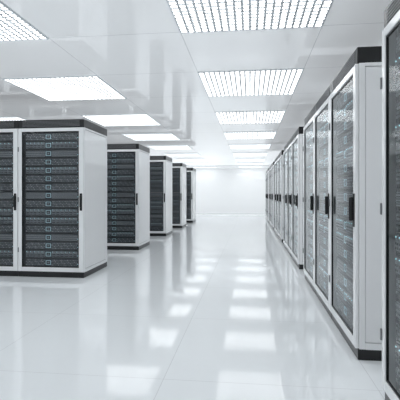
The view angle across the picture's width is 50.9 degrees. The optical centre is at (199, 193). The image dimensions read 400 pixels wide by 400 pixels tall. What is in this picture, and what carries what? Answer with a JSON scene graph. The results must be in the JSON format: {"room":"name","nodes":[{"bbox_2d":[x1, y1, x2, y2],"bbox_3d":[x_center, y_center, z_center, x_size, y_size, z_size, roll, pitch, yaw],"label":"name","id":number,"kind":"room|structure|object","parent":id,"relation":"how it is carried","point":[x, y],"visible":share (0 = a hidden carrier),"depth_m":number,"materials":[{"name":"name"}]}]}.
{"room":"server room","nodes":[
{"label":"server room","id":0,"kind":"room"},
{"bbox_2d":[0,213,384,399],"bbox_3d":[-1.201,1.130,10.214,13.200,0.100,26.000,0,0,7],"label":"floor","id":1,"kind":"structure","parent":0,"point":[215,307],"depth_m":3.33,"materials":[{"name":"tile"}]},
{"bbox_2d":[0,120,18,275],"bbox_3d":[-2.754,0.057,5.925,0.890,2.046,0.925,0,0,7],"label":"rack","id":2,"kind":"object","parent":1,"relation":"on","point":[8,129],"visible":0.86,"depth_m":5.50,"materials":[{"name":"white metal"}]},
{"bbox_2d":[18,119,106,277],"bbox_3d":[-1.870,0.057,5.819,0.890,2.046,0.925,0,0,7],"label":"rack","id":3,"kind":"object","parent":1,"relation":"on","point":[62,163],"visible":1,"depth_m":5.44,"materials":[{"name":"white metal"}]},
{"bbox_2d":[107,144,149,249],"bbox_3d":[-1.556,0.057,8.461,0.890,2.046,0.925,0,0,7],"label":"rack","id":4,"kind":"object","parent":1,"relation":"on","point":[128,165],"visible":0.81,"depth_m":8.07,"materials":[{"name":"white metal"}]},
{"bbox_2d":[150,156,171,235],"bbox_3d":[-1.248,0.057,11.043,0.890,2.046,0.925,0,0,7],"label":"rack","id":5,"kind":"object","parent":1,"relation":"on","point":[160,166],"visible":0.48,"depth_m":10.64,"materials":[{"name":"white metal"}]},
{"bbox_2d":[172,163,185,227],"bbox_3d":[-0.947,0.057,13.575,0.890,2.046,0.925,0,0,7],"label":"rack","id":6,"kind":"object","parent":1,"relation":"on","point":[178,169],"visible":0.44,"depth_m":13.17,"materials":[{"name":"white metal"}]},
{"bbox_2d":[186,168,195,222],"bbox_3d":[-0.657,0.057,16.007,0.890,2.046,0.925,0,0,7],"label":"rack","id":7,"kind":"object","parent":1,"relation":"on","point":[190,172],"visible":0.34,"depth_m":15.59,"materials":[{"name":"white metal"}]},
{"bbox_2d":[266,170,267,219],"bbox_3d":[3.137,0.057,16.983,0.925,2.046,0.890,0,0,7],"label":"rack","id":8,"kind":"object","parent":1,"relation":"on","point":[267,170],"visible":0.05,"depth_m":17.42,"materials":[{"name":"white metal"}]},
{"bbox_2d":[267,168,268,221],"bbox_3d":[3.032,0.057,16.099,0.925,2.046,0.890,0,0,7],"label":"rack","id":9,"kind":"object","parent":1,"relation":"on","point":[268,168],"visible":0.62,"depth_m":15.74,"materials":[{"name":"white metal"}]},
{"bbox_2d":[269,165,270,224],"bbox_3d":[2.856,0.057,14.620,0.925,2.046,0.890,0,0,7],"label":"rack","id":10,"kind":"object","parent":1,"relation":"on","point":[270,165],"visible":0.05,"depth_m":14.97,"materials":[{"name":"white metal"}]},
{"bbox_2d":[270,164,271,226],"bbox_3d":[2.751,0.057,13.736,0.925,2.046,0.890,0,0,7],"label":"rack","id":11,"kind":"object","parent":1,"relation":"on","point":[271,164],"visible":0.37,"depth_m":13.38,"materials":[{"name":"white metal"}]},
{"bbox_2d":[271,161,274,229],"bbox_3d":[2.645,0.057,12.852,0.925,2.046,0.890,0,0,7],"label":"rack","id":12,"kind":"object","parent":1,"relation":"on","point":[272,175],"visible":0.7,"depth_m":12.49,"materials":[{"name":"white metal"}]},
{"bbox_2d":[274,157,276,233],"bbox_3d":[2.469,0.057,11.373,0.925,2.046,0.890,0,0,7],"label":"rack","id":13,"kind":"object","parent":1,"relation":"on","point":[276,157],"visible":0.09,"depth_m":11.44,"materials":[{"name":"white metal"}]},
{"bbox_2d":[276,155,278,236],"bbox_3d":[2.364,0.057,10.489,0.925,2.046,0.890,0,0,7],"label":"rack","id":14,"kind":"object","parent":1,"relation":"on","point":[278,155],"visible":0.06,"depth_m":10.61,"materials":[{"name":"white metal"}]},
{"bbox_2d":[278,150,283,242],"bbox_3d":[2.259,0.057,9.605,0.925,2.046,0.890,0,0,7],"label":"rack","id":15,"kind":"object","parent":1,"relation":"on","point":[280,159],"visible":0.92,"depth_m":9.57,"materials":[{"name":"white metal"}]},
{"bbox_2d":[283,142,287,250],"bbox_3d":[2.083,0.057,8.126,0.925,2.046,0.890,0,0,7],"label":"rack","id":16,"kind":"object","parent":1,"relation":"on","point":[286,145],"visible":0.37,"depth_m":8.22,"materials":[{"name":"white metal"}]},
{"bbox_2d":[287,136,292,258],"bbox_3d":[1.978,0.057,7.242,0.925,2.046,0.890,0,0,7],"label":"rack","id":17,"kind":"object","parent":1,"relation":"on","point":[289,148],"visible":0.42,"depth_m":7.39,"materials":[{"name":"white metal"}]},
{"bbox_2d":[291,127,303,268],"bbox_3d":[1.872,0.057,6.358,0.925,2.046,0.890,0,0,7],"label":"rack","id":18,"kind":"object","parent":1,"relation":"on","point":[297,143],"visible":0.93,"depth_m":6.04,"materials":[{"name":"white metal"}]},
{"bbox_2d":[303,106,315,293],"bbox_3d":[1.696,0.057,4.879,0.925,2.046,0.890,0,0,7],"label":"rack","id":19,"kind":"object","parent":1,"relation":"on","point":[308,130],"visible":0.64,"depth_m":5.16,"materials":[{"name":"white metal"}]},
{"bbox_2d":[313,84,331,318],"bbox_3d":[1.591,0.057,3.995,0.925,2.046,0.890,0,0,7],"label":"rack","id":20,"kind":"object","parent":1,"relation":"on","point":[321,139],"visible":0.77,"depth_m":4.19,"materials":[{"name":"white metal"}]},
{"bbox_2d":[329,46,381,360],"bbox_3d":[1.486,0.057,3.111,0.925,2.046,0.890,0,0,7],"label":"rack","id":21,"kind":"object","parent":1,"relation":"on","point":[355,125],"visible":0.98,"depth_m":2.72,"materials":[{"name":"white metal"}]},
{"bbox_2d":[380,0,399,399],"bbox_3d":[1.317,0.057,1.691,0.925,2.046,0.890,0,0,7],"label":"rack","id":22,"kind":"object","parent":1,"relation":"on","point":[390,79],"visible":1,"depth_m":2.13,"materials":[{"name":"white metal"}]},
{"bbox_2d":[0,0,391,167],"bbox_3d":[-1.201,-1.450,10.214,13.200,0.100,26.000,0,0,7],"label":"ceiling","id":23,"kind":"structure","parent":0,"point":[138,48],"depth_m":4.53,"materials":[{"name":"white paint"}]},
{"bbox_2d":[0,117,26,120],"bbox_3d":[-3.844,-1.394,8.313,1.200,0.012,1.200,0,0,7],"label":"ceiling light panel","id":24,"kind":"object","parent":23,"relation":"in","point":[1,118],"depth_m":7.83,"materials":[{"name":"white plastic"}]},
{"bbox_2d":[0,1,48,41],"bbox_3d":[-2.029,-1.394,3.263,1.200,0.012,1.200,0,0,7],"label":"ceiling light panel","id":25,"kind":"object","parent":23,"relation":"in","point":[13,27],"depth_m":3.56,"materials":[{"name":"white plastic"}]},
{"bbox_2d":[2,75,126,100],"bbox_3d":[-1.745,-1.394,5.646,1.200,0.012,1.200,0,0,7],"label":"ceiling light panel","id":26,"kind":"object","parent":23,"relation":"in","point":[65,88],"depth_m":5.54,"materials":[{"name":"white plastic"}]},
{"bbox_2d":[81,114,160,125],"bbox_3d":[-1.461,-1.394,8.029,1.200,0.012,1.200,0,0,7],"label":"ceiling light panel","id":27,"kind":"object","parent":23,"relation":"in","point":[107,119],"depth_m":7.93,"materials":[{"name":"white plastic"}]},
{"bbox_2d":[122,133,179,140],"bbox_3d":[-1.177,-1.394,10.412,1.200,0.012,1.200,0,0,7],"label":"ceiling light panel","id":28,"kind":"object","parent":23,"relation":"in","point":[149,136],"depth_m":10.29,"materials":[{"name":"white plastic"}]},
{"bbox_2d":[147,145,192,149],"bbox_3d":[-0.894,-1.394,12.795,1.200,0.012,1.200,0,0,7],"label":"ceiling light panel","id":29,"kind":"object","parent":23,"relation":"in","point":[156,147],"depth_m":12.73,"materials":[{"name":"white plastic"}]},
{"bbox_2d":[163,153,200,156],"bbox_3d":[-0.610,-1.394,15.179,1.200,0.012,1.200,0,0,7],"label":"ceiling light panel","id":30,"kind":"object","parent":23,"relation":"in","point":[169,154],"depth_m":15.02,"materials":[{"name":"white plastic"}]},
{"bbox_2d":[176,159,206,160],"bbox_3d":[-0.326,-1.394,17.562,1.200,0.012,1.200,0,0,7],"label":"ceiling light panel","id":31,"kind":"object","parent":23,"relation":"in","point":[176,159],"depth_m":17.28,"materials":[{"name":"white plastic"}]},
{"bbox_2d":[185,163,212,164],"bbox_3d":[-0.043,-1.394,19.945,1.200,0.012,1.200,0,0,7],"label":"ceiling light panel","id":32,"kind":"object","parent":23,"relation":"in","point":[185,163],"depth_m":19.89,"materials":[{"name":"white plastic"}]},
{"bbox_2d":[186,166,250,166],"bbox_3d":[1.294,-1.385,21.447,9.500,0.030,0.200,0,0,7],"label":"recessed light","id":33,"kind":"object","parent":23,"relation":"in","point":[186,166],"visible":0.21,"depth_m":21.39,"materials":[{"name":"white plastic"}]},
{"bbox_2d":[166,0,333,32],"bbox_3d":[0.355,-1.394,2.979,1.200,0.012,1.200,0,0,7],"label":"ceiling light panel","id":34,"kind":"object","parent":23,"relation":"in","point":[190,16],"depth_m":3.27,"materials":[{"name":"white plastic"}]},
{"bbox_2d":[229,144,270,148],"bbox_3d":[1.489,-1.394,12.512,1.200,0.012,1.200,0,0,7],"label":"ceiling light panel","id":35,"kind":"object","parent":23,"relation":"in","point":[232,146],"depth_m":12.46,"materials":[{"name":"white plastic"}]},
{"bbox_2d":[232,152,267,155],"bbox_3d":[1.773,-1.394,14.895,1.200,0.012,1.200,0,0,7],"label":"ceiling light panel","id":36,"kind":"object","parent":23,"relation":"in","point":[234,153],"depth_m":14.67,"materials":[{"name":"white plastic"}]},
{"bbox_2d":[235,158,264,160],"bbox_3d":[2.057,-1.394,17.278,1.200,0.012,1.200,0,0,7],"label":"ceiling light panel","id":37,"kind":"object","parent":23,"relation":"in","point":[237,159],"depth_m":17.23,"materials":[{"name":"white plastic"}]},
{"bbox_2d":[237,162,262,164],"bbox_3d":[2.341,-1.394,19.661,1.200,0.012,1.200,0,0,7],"label":"ceiling light panel","id":38,"kind":"object","parent":23,"relation":"in","point":[258,163],"depth_m":19.56,"materials":[{"name":"white plastic"}]},
{"bbox_2d":[215,110,285,123],"bbox_3d":[0.922,-1.394,7.745,1.200,0.012,1.200,0,0,7],"label":"ceiling light panel","id":39,"kind":"object","parent":23,"relation":"in","point":[237,117],"depth_m":7.70,"materials":[{"name":"white plastic"}]},
{"bbox_2d":[224,131,276,138],"bbox_3d":[1.206,-1.394,10.128,1.200,0.012,1.200,0,0,7],"label":"ceiling light panel","id":40,"kind":"object","parent":23,"relation":"in","point":[265,134],"depth_m":10.09,"materials":[{"name":"white plastic"}]},
{"bbox_2d":[239,166,261,167],"bbox_3d":[2.624,-1.394,22.044,1.200,0.012,1.200,0,0,7],"label":"ceiling light panel","id":41,"kind":"object","parent":23,"relation":"in","point":[251,166],"depth_m":22.55,"materials":[{"name":"white plastic"}]},
{"bbox_2d":[198,68,303,96],"bbox_3d":[0.638,-1.394,5.362,1.200,0.012,1.200,0,0,7],"label":"ceiling light panel","id":42,"kind":"object","parent":23,"relation":"in","point":[268,81],"depth_m":5.27,"materials":[{"name":"white plastic"}]},
{"bbox_2d":[194,168,267,211],"bbox_3d":[0.342,-0.160,23.172,13.200,2.480,0.100,0,0,7],"label":"wall","id":43,"kind":"structure","parent":0,"point":[217,189],"depth_m":22.96,"materials":[{"name":"white paint"}]},
{"bbox_2d":[196,212,265,212],"bbox_3d":[0.335,1.050,23.115,13.200,0.060,0.015,0,0,7],"label":"baseboard","id":44,"kind":"structure","parent":43,"relation":"attached to","point":[196,212],"depth_m":22.95,"materials":[{"name":"white"}]}
]}

